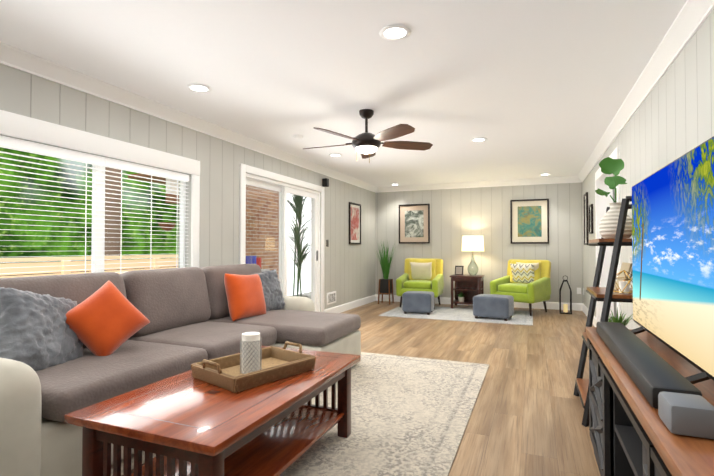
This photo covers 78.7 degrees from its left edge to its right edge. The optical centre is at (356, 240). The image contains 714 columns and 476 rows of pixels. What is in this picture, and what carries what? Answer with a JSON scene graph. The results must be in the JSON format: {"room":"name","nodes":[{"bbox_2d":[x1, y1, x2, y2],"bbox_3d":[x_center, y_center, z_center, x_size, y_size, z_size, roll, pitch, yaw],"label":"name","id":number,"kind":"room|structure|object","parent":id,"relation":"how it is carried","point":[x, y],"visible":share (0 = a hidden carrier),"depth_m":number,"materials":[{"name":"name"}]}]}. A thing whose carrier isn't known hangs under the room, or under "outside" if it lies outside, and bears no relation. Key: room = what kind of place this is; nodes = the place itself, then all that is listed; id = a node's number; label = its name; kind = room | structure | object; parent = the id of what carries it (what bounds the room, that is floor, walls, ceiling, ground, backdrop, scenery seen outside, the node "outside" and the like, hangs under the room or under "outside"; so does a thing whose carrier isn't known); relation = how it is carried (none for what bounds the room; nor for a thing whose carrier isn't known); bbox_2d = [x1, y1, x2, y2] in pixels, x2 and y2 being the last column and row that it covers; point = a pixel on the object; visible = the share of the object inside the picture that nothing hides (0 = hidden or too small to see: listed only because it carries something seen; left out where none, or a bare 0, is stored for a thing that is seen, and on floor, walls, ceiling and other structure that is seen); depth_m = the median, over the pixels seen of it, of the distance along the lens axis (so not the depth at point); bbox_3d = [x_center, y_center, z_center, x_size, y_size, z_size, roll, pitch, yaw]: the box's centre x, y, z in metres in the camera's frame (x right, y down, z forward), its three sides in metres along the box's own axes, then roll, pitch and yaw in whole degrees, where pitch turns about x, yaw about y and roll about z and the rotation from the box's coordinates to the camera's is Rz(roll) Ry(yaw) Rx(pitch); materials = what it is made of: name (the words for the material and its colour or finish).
{"room":"living room","nodes":[
{"label":"living room","id":0,"kind":"room"},
{"bbox_2d":[0,63,374,311],"bbox_3d":[-1.228,0.025,5.617,0.160,2.440,8.280,0,-1,22],"label":"wall","id":1,"kind":"structure","parent":0,"point":[23,93],"depth_m":4.64,"materials":[{"name":"grey paint"}]},
{"bbox_2d":[0,42,377,192],"bbox_3d":[-1.550,-1.160,4.515,0.085,0.105,10.600,0,-1,22],"label":"crown molding","id":2,"kind":"structure","parent":1,"relation":"attached to","point":[21,60],"depth_m":3.74,"materials":[{"name":"white wood"}]},
{"bbox_2d":[239,163,324,311],"bbox_3d":[-0.947,0.187,6.062,0.025,2.130,2.180,0,-1,22],"label":"door frame","id":3,"kind":"structure","parent":1,"relation":"attached to","point":[242,227],"depth_m":5.44,"materials":[{"name":"white wood"}]},
{"bbox_2d":[246,173,319,311],"bbox_3d":[-1.033,0.233,6.096,0.140,2.040,2.000,0,-1,22],"label":"sliding door","id":4,"kind":"structure","parent":1,"relation":"in","point":[282,189],"depth_m":6.10,"materials":[{"name":"white"}]},
{"bbox_2d":[322,178,328,186],"bbox_3d":[-0.507,-0.932,7.067,0.090,0.130,0.090,0,-1,22],"label":"speaker","id":5,"kind":"object","parent":1,"relation":"attached to","point":[325,182],"visible":0.98,"depth_m":7.03,"materials":[{"name":"black plastic"}]},
{"bbox_2d":[327,291,335,304],"bbox_3d":[-0.427,0.973,7.350,0.014,0.200,0.360,0,-1,22],"label":"air vent","id":6,"kind":"object","parent":1,"relation":"in","point":[331,297],"visible":1,"depth_m":7.33,"materials":[{"name":"white metal"}]},
{"bbox_2d":[324,294,375,312],"bbox_3d":[-0.068,1.219,8.231,0.016,0.135,2.530,0,-1,22],"label":"baseboard","id":7,"kind":"structure","parent":1,"relation":"attached to","point":[351,305],"depth_m":8.12,"materials":[{"name":"white"}]},
{"bbox_2d":[349,204,360,243],"bbox_3d":[-0.036,-0.297,8.312,0.028,0.750,0.560,0,-1,22],"label":"framed picture","id":8,"kind":"object","parent":1,"relation":"attached to","point":[354,223],"depth_m":8.28},
{"bbox_2d":[0,0,686,186],"bbox_3d":[0.264,-1.274,3.782,4.320,0.100,10.920,0,-1,22],"label":"ceiling","id":9,"kind":"structure","parent":0,"point":[530,89],"depth_m":3.10,"materials":[{"name":"white paint"}]},
{"bbox_2d":[187,84,210,92],"bbox_3d":[-1.271,-1.223,3.507,0.190,0.011,0.190,0,-1,22],"label":"recessed light","id":10,"kind":"object","parent":9,"relation":"in","point":[199,88],"visible":0.98,"depth_m":3.51,"materials":[{"name":"white plastic"}]},
{"bbox_2d":[293,134,302,138],"bbox_3d":[-0.677,-1.188,5.025,0.110,0.034,0.110,0,-1,22],"label":"smoke detector","id":11,"kind":"object","parent":9,"relation":"attached to","point":[297,136],"visible":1,"depth_m":4.99,"materials":[{"name":"white plastic"}]},
{"bbox_2d":[329,154,341,156],"bbox_3d":[-0.302,-1.183,6.060,0.190,0.011,0.190,0,-1,22],"label":"recessed light","id":12,"kind":"object","parent":9,"relation":"in","point":[335,155],"visible":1,"depth_m":6.08,"materials":[{"name":"white plastic"}]},
{"bbox_2d":[303,109,432,162],"bbox_3d":[0.043,-0.964,4.135,1.221,0.510,1.281,0,-1,22],"label":"ceiling fan","id":13,"kind":"object","parent":9,"relation":"hanging from","point":[366,144],"visible":1,"depth_m":4.04,"materials":[{"name":"brown metal"}]},
{"bbox_2d":[379,25,410,40],"bbox_3d":[0.228,-1.238,2.599,0.190,0.011,0.190,0,-1,22],"label":"recessed light","id":14,"kind":"object","parent":9,"relation":"in","point":[395,32],"visible":1,"depth_m":2.60,"materials":[{"name":"white plastic"}]},
{"bbox_2d":[471,138,486,141],"bbox_3d":[1.449,-1.197,5.189,0.190,0.011,0.190,0,-1,22],"label":"recessed light","id":15,"kind":"object","parent":9,"relation":"in","point":[478,139],"visible":0.96,"depth_m":5.18,"materials":[{"name":"white plastic"}]},
{"bbox_2d":[341,301,600,475],"bbox_3d":[0.264,1.255,3.742,4.320,0.080,10.920,0,-1,22],"label":"floor","id":16,"kind":"structure","parent":0,"point":[526,417],"depth_m":3.80,"materials":[{"name":"brown wood"}]},
{"bbox_2d":[111,352,488,475],"bbox_3d":[-0.262,1.196,2.828,1.810,0.008,3.810,0,-1,22],"label":"rug","id":17,"kind":"object","parent":16,"relation":"on","point":[410,416],"visible":0.33,"depth_m":2.88,"materials":[{"name":"beige carpet"}]},
{"bbox_2d":[0,264,360,475],"bbox_3d":[-1.194,0.712,3.251,1.570,0.972,3.379,0,-1,22],"label":"sectional sofa","id":18,"kind":"object","parent":17,"relation":"on","point":[69,343],"visible":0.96,"depth_m":2.56,"materials":[{"name":"grey fabric"}]},
{"bbox_2d":[0,272,126,347],"bbox_3d":[-1.881,0.469,2.692,0.310,0.500,0.965,-13,-6,21],"label":"cushion","id":19,"kind":"object","parent":18,"relation":"on","point":[77,288],"depth_m":2.69,"materials":[{"name":"fabric"}]},
{"bbox_2d":[66,281,149,355],"bbox_3d":[-1.523,0.487,2.643,0.200,0.390,0.390,-30,15,41],"label":"pillow","id":20,"kind":"object","parent":18,"relation":"on","point":[106,319],"depth_m":2.56,"materials":[{"name":"orange fabric"}]},
{"bbox_2d":[35,340,207,421],"bbox_3d":[-1.561,0.766,2.558,0.930,0.190,0.968,0,-1,22],"label":"seat cushion","id":21,"kind":"object","parent":18,"relation":"on","point":[79,381],"depth_m":2.30,"materials":[{"name":"grey fabric"}]},
{"bbox_2d":[120,267,210,336],"bbox_3d":[-1.543,0.483,3.526,0.310,0.500,0.805,-13,-6,21],"label":"cushion","id":22,"kind":"object","parent":18,"relation":"on","point":[172,299],"depth_m":3.38,"materials":[{"name":"grey fabric"}]},
{"bbox_2d":[128,321,276,359],"bbox_3d":[-1.224,0.779,3.392,0.930,0.190,0.808,0,-1,22],"label":"seat cushion","id":23,"kind":"object","parent":18,"relation":"on","point":[219,339],"depth_m":3.18,"materials":[{"name":"grey fabric"}]},
{"bbox_2d":[201,264,261,319],"bbox_3d":[-1.228,0.495,4.304,0.310,0.500,0.845,-13,-6,21],"label":"cushion","id":24,"kind":"object","parent":18,"relation":"on","point":[214,275],"depth_m":3.95,"materials":[{"name":"fabric"}]},
{"bbox_2d":[224,273,265,320],"bbox_3d":[-1.027,0.520,4.028,0.190,0.460,0.480,-18,-12,24],"label":"pillow","id":25,"kind":"object","parent":18,"relation":"on","point":[244,293],"depth_m":3.89,"materials":[{"name":"orange fabric"}]},
{"bbox_2d":[250,269,284,310],"bbox_3d":[-0.957,0.539,4.465,0.193,0.451,0.445,-22,-10,41],"label":"pillow","id":26,"kind":"object","parent":18,"relation":"on","point":[273,295],"depth_m":4.46,"materials":[{"name":"fur"}]},
{"bbox_2d":[208,309,360,345],"bbox_3d":[-0.723,0.791,4.095,1.330,0.190,0.848,0,-1,22],"label":"seat cushion","id":27,"kind":"object","parent":18,"relation":"on","point":[305,328],"depth_m":3.79,"materials":[{"name":"grey fabric"}]},
{"bbox_2d":[64,332,360,475],"bbox_3d":[-0.575,0.835,2.222,0.750,0.692,1.340,0,-1,22],"label":"coffee table","id":28,"kind":"object","parent":17,"relation":"on","point":[250,409],"visible":1,"depth_m":1.95,"materials":[{"name":"brown wood"}]},
{"bbox_2d":[121,406,343,475],"bbox_3d":[-0.575,1.048,2.218,0.620,0.025,1.210,0,-1,22],"label":"shelf","id":29,"kind":"object","parent":28,"relation":"attached to","point":[278,447],"depth_m":2.20,"materials":[{"name":"brown wood"}]},
{"bbox_2d":[242,332,259,373],"bbox_3d":[-0.556,0.590,2.284,0.094,0.200,0.094,-1,-1,40],"label":"candle","id":30,"kind":"object","parent":28,"relation":"on","point":[250,340],"depth_m":2.24,"materials":[{"name":"white ceramic"}]},
{"bbox_2d":[240,339,261,373],"bbox_3d":[-0.556,0.604,2.284,0.112,0.170,0.112,-1,-1,40],"label":"candle holder","id":31,"kind":"object","parent":28,"relation":"on","point":[250,354],"depth_m":2.24,"materials":[{"name":"white ceramic"}]},
{"bbox_2d":[376,239,396,304],"bbox_3d":[0.608,0.618,8.937,0.693,1.362,0.627,0,-1,22],"label":"plant","id":32,"kind":"object","parent":16,"relation":"on","point":[385,285],"visible":1,"depth_m":8.85,"materials":[{"name":"green plant"}]},
{"bbox_2d":[379,305,532,325],"bbox_3d":[1.747,1.271,7.538,2.400,0.008,1.450,0,-1,22],"label":"rug","id":33,"kind":"object","parent":16,"relation":"on","point":[466,314],"visible":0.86,"depth_m":7.30,"materials":[{"name":"white carpet"}]},
{"bbox_2d":[402,291,433,314],"bbox_3d":[1.071,1.081,7.604,0.515,0.373,0.435,0,-1,18],"label":"ottoman","id":34,"kind":"object","parent":33,"relation":"on","point":[418,301],"visible":1,"depth_m":7.41,"materials":[{"name":"grey fabric"}]},
{"bbox_2d":[396,258,443,308],"bbox_3d":[1.232,0.822,8.460,0.800,0.918,0.802,0,-1,20],"label":"armchair","id":35,"kind":"object","parent":33,"relation":"on","point":[422,274],"visible":0.98,"depth_m":8.46,"materials":[{"name":"green fabric"}]},
{"bbox_2d":[403,280,431,288],"bbox_3d":[1.212,0.855,8.403,0.540,0.160,0.580,0,-1,20],"label":"seat cushion","id":36,"kind":"object","parent":35,"relation":"on","point":[407,284],"depth_m":8.16,"materials":[{"name":"green fabric"}]},
{"bbox_2d":[410,262,431,279],"bbox_3d":[1.264,0.612,8.548,0.460,0.400,0.140,0,15,20],"label":"pillow","id":37,"kind":"object","parent":35,"relation":"on","point":[418,270],"depth_m":8.49,"materials":[{"name":"beige fabric"}]},
{"bbox_2d":[409,259,435,280],"bbox_3d":[1.294,0.593,8.633,0.540,0.440,0.160,0,-11,20],"label":"cushion","id":38,"kind":"object","parent":35,"relation":"on","point":[432,274],"depth_m":8.54,"materials":[{"name":"fabric"}]},
{"bbox_2d":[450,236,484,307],"bbox_3d":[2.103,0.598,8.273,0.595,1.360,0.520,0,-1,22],"label":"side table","id":39,"kind":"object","parent":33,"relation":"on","point":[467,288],"visible":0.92,"depth_m":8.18,"materials":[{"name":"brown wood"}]},
{"bbox_2d":[455,266,463,274],"bbox_3d":[1.949,0.578,8.314,0.166,0.179,0.074,0,-1,22],"label":"photo","id":40,"kind":"object","parent":39,"relation":"on","point":[458,269],"depth_m":8.30,"materials":[{"name":"brown"}]},
{"bbox_2d":[457,292,464,301],"bbox_3d":[1.969,1.069,8.202,0.196,0.183,0.199,0,-1,22],"label":"plant","id":41,"kind":"object","parent":39,"relation":"on","point":[461,297],"depth_m":8.18,"materials":[{"name":"green plant"}]},
{"bbox_2d":[453,300,472,304],"bbox_3d":[2.096,1.175,8.267,0.520,0.025,0.460,0,-1,22],"label":"shelf","id":42,"kind":"object","parent":39,"relation":"attached to","point":[454,301],"depth_m":8.15,"materials":[{"name":"brown wood"}]},
{"bbox_2d":[453,287,482,290],"bbox_3d":[2.096,0.927,8.271,0.520,0.020,0.460,0,-1,22],"label":"shelf","id":43,"kind":"object","parent":39,"relation":"attached to","point":[456,288],"depth_m":8.11,"materials":[{"name":"brown wood"}]},
{"bbox_2d":[462,236,483,274],"bbox_3d":[2.203,0.292,8.281,0.410,0.750,0.410,0,-1,22],"label":"table lamp","id":44,"kind":"object","parent":39,"relation":"on","point":[469,243],"depth_m":8.16,"materials":[{"name":"beige"}]},
{"bbox_2d":[473,294,513,320],"bbox_3d":[2.209,1.072,7.057,0.575,0.373,0.475,-1,-1,30],"label":"ottoman","id":45,"kind":"object","parent":33,"relation":"on","point":[493,306],"visible":1,"depth_m":6.87,"materials":[{"name":"grey fabric"}]},
{"bbox_2d":[490,259,550,315],"bbox_3d":[2.889,0.809,7.691,0.802,0.918,0.800,1,-1,-44],"label":"armchair","id":46,"kind":"object","parent":33,"relation":"on","point":[526,281],"visible":0.92,"depth_m":7.61,"materials":[{"name":"green fabric"}]},
{"bbox_2d":[498,283,526,292],"bbox_3d":[2.846,0.842,7.649,0.580,0.160,0.540,1,-1,-44],"label":"seat cushion","id":47,"kind":"object","parent":46,"relation":"on","point":[502,287],"depth_m":7.49,"materials":[{"name":"green fabric"}]},
{"bbox_2d":[510,263,533,282],"bbox_3d":[2.954,0.599,7.757,0.460,0.400,0.140,-1,15,46],"label":"pillow","id":48,"kind":"object","parent":46,"relation":"on","point":[520,272],"depth_m":7.71,"materials":[{"name":"fabric"}]},
{"bbox_2d":[510,260,540,283],"bbox_3d":[3.019,0.580,7.820,0.160,0.440,0.540,15,-11,-43],"label":"cushion","id":49,"kind":"object","parent":46,"relation":"on","point":[536,275],"depth_m":7.70,"materials":[{"name":"yellow fabric"}]},
{"bbox_2d":[516,262,538,270],"bbox_3d":[3.061,0.569,7.777,0.120,0.380,0.440,-18,12,-43],"label":"pillow","id":50,"kind":"object","parent":46,"relation":"on","point":[536,264],"depth_m":7.63,"materials":[{"name":"fabric"}]},
{"bbox_2d":[559,275,571,313],"bbox_3d":[3.642,0.947,7.612,0.190,0.660,0.190,0,-1,22],"label":"lantern","id":51,"kind":"object","parent":16,"relation":"on","point":[562,312],"visible":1,"depth_m":7.57,"materials":[{"name":"black metal"}]},
{"bbox_2d":[563,304,567,311],"bbox_3d":[3.642,1.187,7.609,0.070,0.140,0.070,0,-1,22],"label":"candle","id":52,"kind":"object","parent":51,"relation":"in","point":[565,307],"visible":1,"depth_m":7.58,"materials":[{"name":"beige wax"}]},
{"bbox_2d":[573,157,632,426],"bbox_3d":[1.817,0.319,3.031,0.524,1.776,0.662,0,-1,22],"label":"ladder shelf","id":53,"kind":"object","parent":16,"relation":"on","point":[615,228],"visible":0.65,"depth_m":2.97,"materials":[{"name":"black metal"}]},
{"bbox_2d":[599,202,631,238],"bbox_3d":[1.803,-0.132,3.033,0.208,0.252,0.208,0,-1,22],"label":"vase","id":54,"kind":"object","parent":53,"relation":"on","point":[608,223],"depth_m":2.98,"materials":[{"name":"white ceramic"}]},
{"bbox_2d":[608,307,632,325],"bbox_3d":[1.804,0.575,3.003,0.287,0.256,0.253,0,-1,22],"label":"plant","id":55,"kind":"object","parent":53,"relation":"on","point":[614,319],"depth_m":2.98,"materials":[{"name":"green plant"}]},
{"bbox_2d":[619,281,628,292],"bbox_3d":[1.765,0.311,2.880,0.058,0.075,0.060,0,-1,22],"label":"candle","id":56,"kind":"object","parent":53,"relation":"on","point":[622,284],"depth_m":2.86,"materials":[{"name":"white wax"}]},
{"bbox_2d":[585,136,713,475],"bbox_3d":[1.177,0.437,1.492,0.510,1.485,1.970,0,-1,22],"label":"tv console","id":57,"kind":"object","parent":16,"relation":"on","point":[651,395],"visible":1,"depth_m":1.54,"materials":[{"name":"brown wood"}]},
{"bbox_2d":[615,424,642,475],"bbox_3d":[1.188,0.797,1.481,0.445,0.025,0.660,0,-1,22],"label":"shelf","id":58,"kind":"object","parent":57,"relation":"attached to","point":[631,443],"depth_m":1.68,"materials":[{"name":"grey"}]},
{"bbox_2d":[630,136,713,383],"bbox_3d":[1.258,0.095,1.750,0.251,0.794,1.280,0,-1,22],"label":"tv","id":59,"kind":"object","parent":57,"relation":"on","point":[673,206],"depth_m":1.60,"materials":[{"name":"multicoloured plastic"}]},
{"bbox_2d":[375,182,582,302],"bbox_3d":[2.283,0.075,8.748,4.320,2.440,0.160,0,-1,22],"label":"wall","id":60,"kind":"structure","parent":0,"point":[456,215],"depth_m":8.56,"materials":[{"name":"grey paint"}]},
{"bbox_2d":[399,204,429,243],"bbox_3d":[1.191,-0.340,9.094,0.660,0.820,0.028,0,-1,22],"label":"picture","id":61,"kind":"object","parent":60,"relation":"attached to","point":[414,223],"visible":0.96,"depth_m":9.09,"materials":[{"name":"black"}]},
{"bbox_2d":[405,210,423,236],"bbox_3d":[1.192,-0.340,9.096,0.400,0.560,0.003,0,-1,22],"label":"art","id":62,"kind":"object","parent":61,"relation":"attached to","point":[414,219],"depth_m":9.09},
{"bbox_2d":[376,176,581,192],"bbox_3d":[2.237,-1.094,8.653,4.000,0.105,0.085,0,-1,22],"label":"crown molding","id":63,"kind":"structure","parent":60,"relation":"attached to","point":[554,180],"depth_m":8.55,"materials":[{"name":"white wood"}]},
{"bbox_2d":[376,294,582,310],"bbox_3d":[2.250,1.226,8.648,4.000,0.135,0.016,0,-1,22],"label":"baseboard","id":64,"kind":"structure","parent":60,"relation":"attached to","point":[537,305],"depth_m":8.26,"materials":[{"name":"white"}]},
{"bbox_2d":[510,199,548,243],"bbox_3d":[3.267,-0.353,8.253,0.680,0.840,0.028,0,-1,22],"label":"picture","id":65,"kind":"object","parent":60,"relation":"attached to","point":[529,221],"visible":0.98,"depth_m":8.25,"materials":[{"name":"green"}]},
{"bbox_2d":[518,206,541,236],"bbox_3d":[3.268,-0.353,8.255,0.420,0.580,0.003,0,-1,22],"label":"art","id":66,"kind":"object","parent":65,"relation":"attached to","point":[529,217],"depth_m":8.25},
{"bbox_2d":[613,189,616,316],"bbox_3d":[5.058,0.043,6.729,2.340,2.440,0.100,0,-1,22],"label":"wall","id":67,"kind":"structure","parent":0,"point":[615,308],"depth_m":7.03,"materials":[{"name":"white paint"}]},
{"bbox_2d":[582,9,713,328],"bbox_3d":[2.192,-0.017,2.982,0.160,2.440,10.600,0,-1,22],"label":"wall","id":68,"kind":"structure","parent":0,"point":[671,119],"depth_m":2.95,"materials":[{"name":"grey paint"}]},
{"bbox_2d":[584,194,588,244],"bbox_3d":[3.830,-0.334,7.287,0.028,0.830,0.420,0,-1,22],"label":"framed picture","id":69,"kind":"object","parent":68,"relation":"attached to","point":[587,236],"depth_m":7.11,"materials":[{"name":"black wood"}]},
{"bbox_2d":[582,303,595,326],"bbox_3d":[3.739,1.200,7.018,0.016,0.135,1.920,0,-1,22],"label":"baseboard","id":70,"kind":"structure","parent":68,"relation":"attached to","point":[585,309],"depth_m":7.30,"materials":[{"name":"white"}]},
{"bbox_2d":[589,206,592,233],"bbox_3d":[3.574,-0.304,6.656,0.028,0.410,0.300,0,-1,22],"label":"framed picture","id":71,"kind":"object","parent":68,"relation":"attached to","point":[591,232],"visible":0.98,"depth_m":6.52,"materials":[{"name":"black wood"}]},
{"bbox_2d":[595,173,598,323],"bbox_3d":[3.355,0.152,6.090,0.020,2.200,0.120,0,-1,22],"label":"door frame","id":72,"kind":"object","parent":68,"relation":"attached to","point":[596,233],"visible":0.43,"depth_m":6.05,"materials":[{"name":"white wood"}]},
{"bbox_2d":[598,180,611,321],"bbox_3d":[3.419,0.201,6.009,0.160,2.100,0.020,0,-1,22],"label":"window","id":73,"kind":"structure","parent":68,"relation":"attached to","point":[604,201],"depth_m":6.01,"materials":[{"name":"white glass"}]},
{"bbox_2d":[596,150,614,180],"bbox_3d":[3.047,-0.899,5.347,0.020,0.120,1.520,0,-1,22],"label":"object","id":74,"kind":"object","parent":68,"relation":"attached to","point":[599,174],"visible":0.43,"depth_m":5.66,"materials":[{"name":"white"}]},
{"bbox_2d":[599,173,614,179],"bbox_3d":[3.131,-0.850,5.312,0.160,0.020,1.520,0,-1,22],"label":"trim","id":75,"kind":"structure","parent":68,"relation":"attached to","point":[604,176],"depth_m":5.71,"materials":[{"name":"white wood"}]},
{"bbox_2d":[611,189,613,315],"bbox_3d":[3.522,0.151,6.023,0.020,2.200,0.120,0,-1,22],"label":"trim","id":76,"kind":"structure","parent":68,"relation":"attached to","point":[612,251],"depth_m":5.97,"materials":[{"name":"white wood"}]},
{"bbox_2d":[615,147,620,317],"bbox_3d":[2.739,0.128,4.570,0.020,2.200,0.120,0,-1,22],"label":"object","id":77,"kind":"object","parent":68,"relation":"attached to","point":[618,200],"visible":0.36,"depth_m":4.53,"materials":[{"name":"white"}]},
{"bbox_2d":[578,0,713,181],"bbox_3d":[2.079,-1.184,3.046,0.085,0.105,10.600,0,-1,22],"label":"crown molding","id":78,"kind":"structure","parent":68,"relation":"attached to","point":[691,17],"depth_m":2.97,"materials":[{"name":"white wood"}]},
{"label":"outside","id":79,"kind":"structure","parent":0,"visible":0},
{"bbox_2d":[128,173,165,183],"bbox_3d":[-3.357,-1.264,10.427,1.100,0.070,4.000,0,-1,22],"label":"pergola roof","id":80,"kind":"structure","parent":79,"point":[148,176],"depth_m":8.86,"materials":[{"name":"brown wood"}]},
{"bbox_2d":[166,178,178,193],"bbox_3d":[-3.041,-1.054,10.404,0.100,0.350,3.800,0,-1,22],"label":"fascia board","id":81,"kind":"object","parent":80,"relation":"attached to","point":[172,188],"depth_m":8.67,"materials":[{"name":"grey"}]},
{"bbox_3d":[-4.420,1.418,7.039,6.840,0.200,22.000,0,-1,22],"label":"ground","id":82,"kind":"structure","parent":79,"visible":0},
{"bbox_2d":[0,255,177,277],"bbox_3d":[-4.894,0.727,3.573,0.270,1.070,9.200,0,-1,22],"label":"fence","id":83,"kind":"object","parent":82,"relation":"on","point":[156,261],"visible":0.19,"depth_m":5.91,"materials":[{"name":"beige wood"}]},
{"bbox_2d":[5,266,177,275],"bbox_3d":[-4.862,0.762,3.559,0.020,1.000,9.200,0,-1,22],"label":"deck","id":84,"kind":"object","parent":82,"relation":"on","point":[79,271],"depth_m":6.06,"materials":[{"name":"brown wood"}]},
{"bbox_2d":[105,167,120,259],"bbox_3d":[-4.878,-1.706,8.676,0.340,8.000,0.340,0,-1,22],"label":"trunk","id":85,"kind":"object","parent":82,"relation":"on","point":[111,244],"depth_m":8.52,"materials":[{"name":"brown plant"}]},
{"bbox_2d":[245,185,278,278],"bbox_3d":[-2.219,-0.171,9.356,0.200,3.050,1.900,0,-1,22],"label":"brick wall","id":86,"kind":"structure","parent":82,"relation":"on","point":[272,238],"depth_m":9.52,"materials":[{"name":"brown brick"}]},
{"bbox_2d":[274,192,310,297],"bbox_3d":[-1.032,0.035,7.810,1.129,2.590,1.196,0,-1,22],"label":"dracaena","id":87,"kind":"object","parent":82,"relation":"on","point":[298,244],"depth_m":7.76,"materials":[{"name":"green plant"}]},
{"bbox_2d":[287,193,310,295],"bbox_3d":[-1.092,-0.122,12.405,0.200,3.050,4.600,0,-1,22],"label":"wall","id":88,"kind":"structure","parent":82,"relation":"on","point":[306,283],"depth_m":11.17,"materials":[{"name":"white paint"}]},
{"bbox_3d":[-2.082,0.945,8.743,0.400,0.700,0.600,0,-1,22],"label":"cart","id":89,"kind":"object","parent":82,"relation":"on","visible":0},
{"bbox_2d":[246,256,251,263],"bbox_3d":[-2.139,0.453,8.612,0.120,0.280,0.120,0,-1,22],"label":"bottle","id":90,"kind":"object","parent":89,"relation":"on","point":[249,259],"depth_m":8.56,"materials":[{"name":"blue"}]},
{"bbox_2d":[256,258,260,267],"bbox_3d":[-2.019,0.477,8.908,0.120,0.240,0.120,0,-1,22],"label":"bottle","id":91,"kind":"object","parent":89,"relation":"on","point":[259,260],"depth_m":8.86,"materials":[{"name":"red"}]},
{"bbox_3d":[-2.257,0.769,3.065,0.160,0.870,2.800,0,-1,22],"label":"wall","id":92,"kind":"structure","parent":0,"visible":0},
{"bbox_2d":[0,110,199,273],"bbox_3d":[-2.233,-0.246,3.072,0.170,1.160,2.990,0,-1,22],"label":"window","id":93,"kind":"structure","parent":92,"relation":"in","point":[30,147],"depth_m":3.48,"materials":[{"name":"white"}]},
{"bbox_3d":[-3.409,0.301,9.129,0.100,2.100,0.100,0,-1,22],"label":"pergola post","id":94,"kind":"object","parent":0,"visible":0},
{"bbox_2d":[166,194,178,203],"bbox_3d":[-2.939,-0.790,10.305,0.160,0.180,3.900,0,-1,22],"label":"pergola beam","id":95,"kind":"structure","parent":94,"relation":"on","point":[171,195],"depth_m":8.51,"materials":[{"name":"brown wood"}]},
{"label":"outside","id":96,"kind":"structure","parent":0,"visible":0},
{"bbox_2d":[0,147,178,263],"bbox_3d":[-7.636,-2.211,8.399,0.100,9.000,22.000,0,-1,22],"label":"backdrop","id":97,"kind":"structure","parent":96,"point":[46,241],"depth_m":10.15,"materials":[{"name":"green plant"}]},
{"bbox_2d":[158,222,175,230],"bbox_3d":[-3.616,-0.252,8.304,0.320,0.160,0.312,0,-1,22],"label":"hanging basket","id":98,"kind":"object","parent":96,"point":[163,226],"visible":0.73,"depth_m":8.21,"materials":[{"name":"brown wicker"}]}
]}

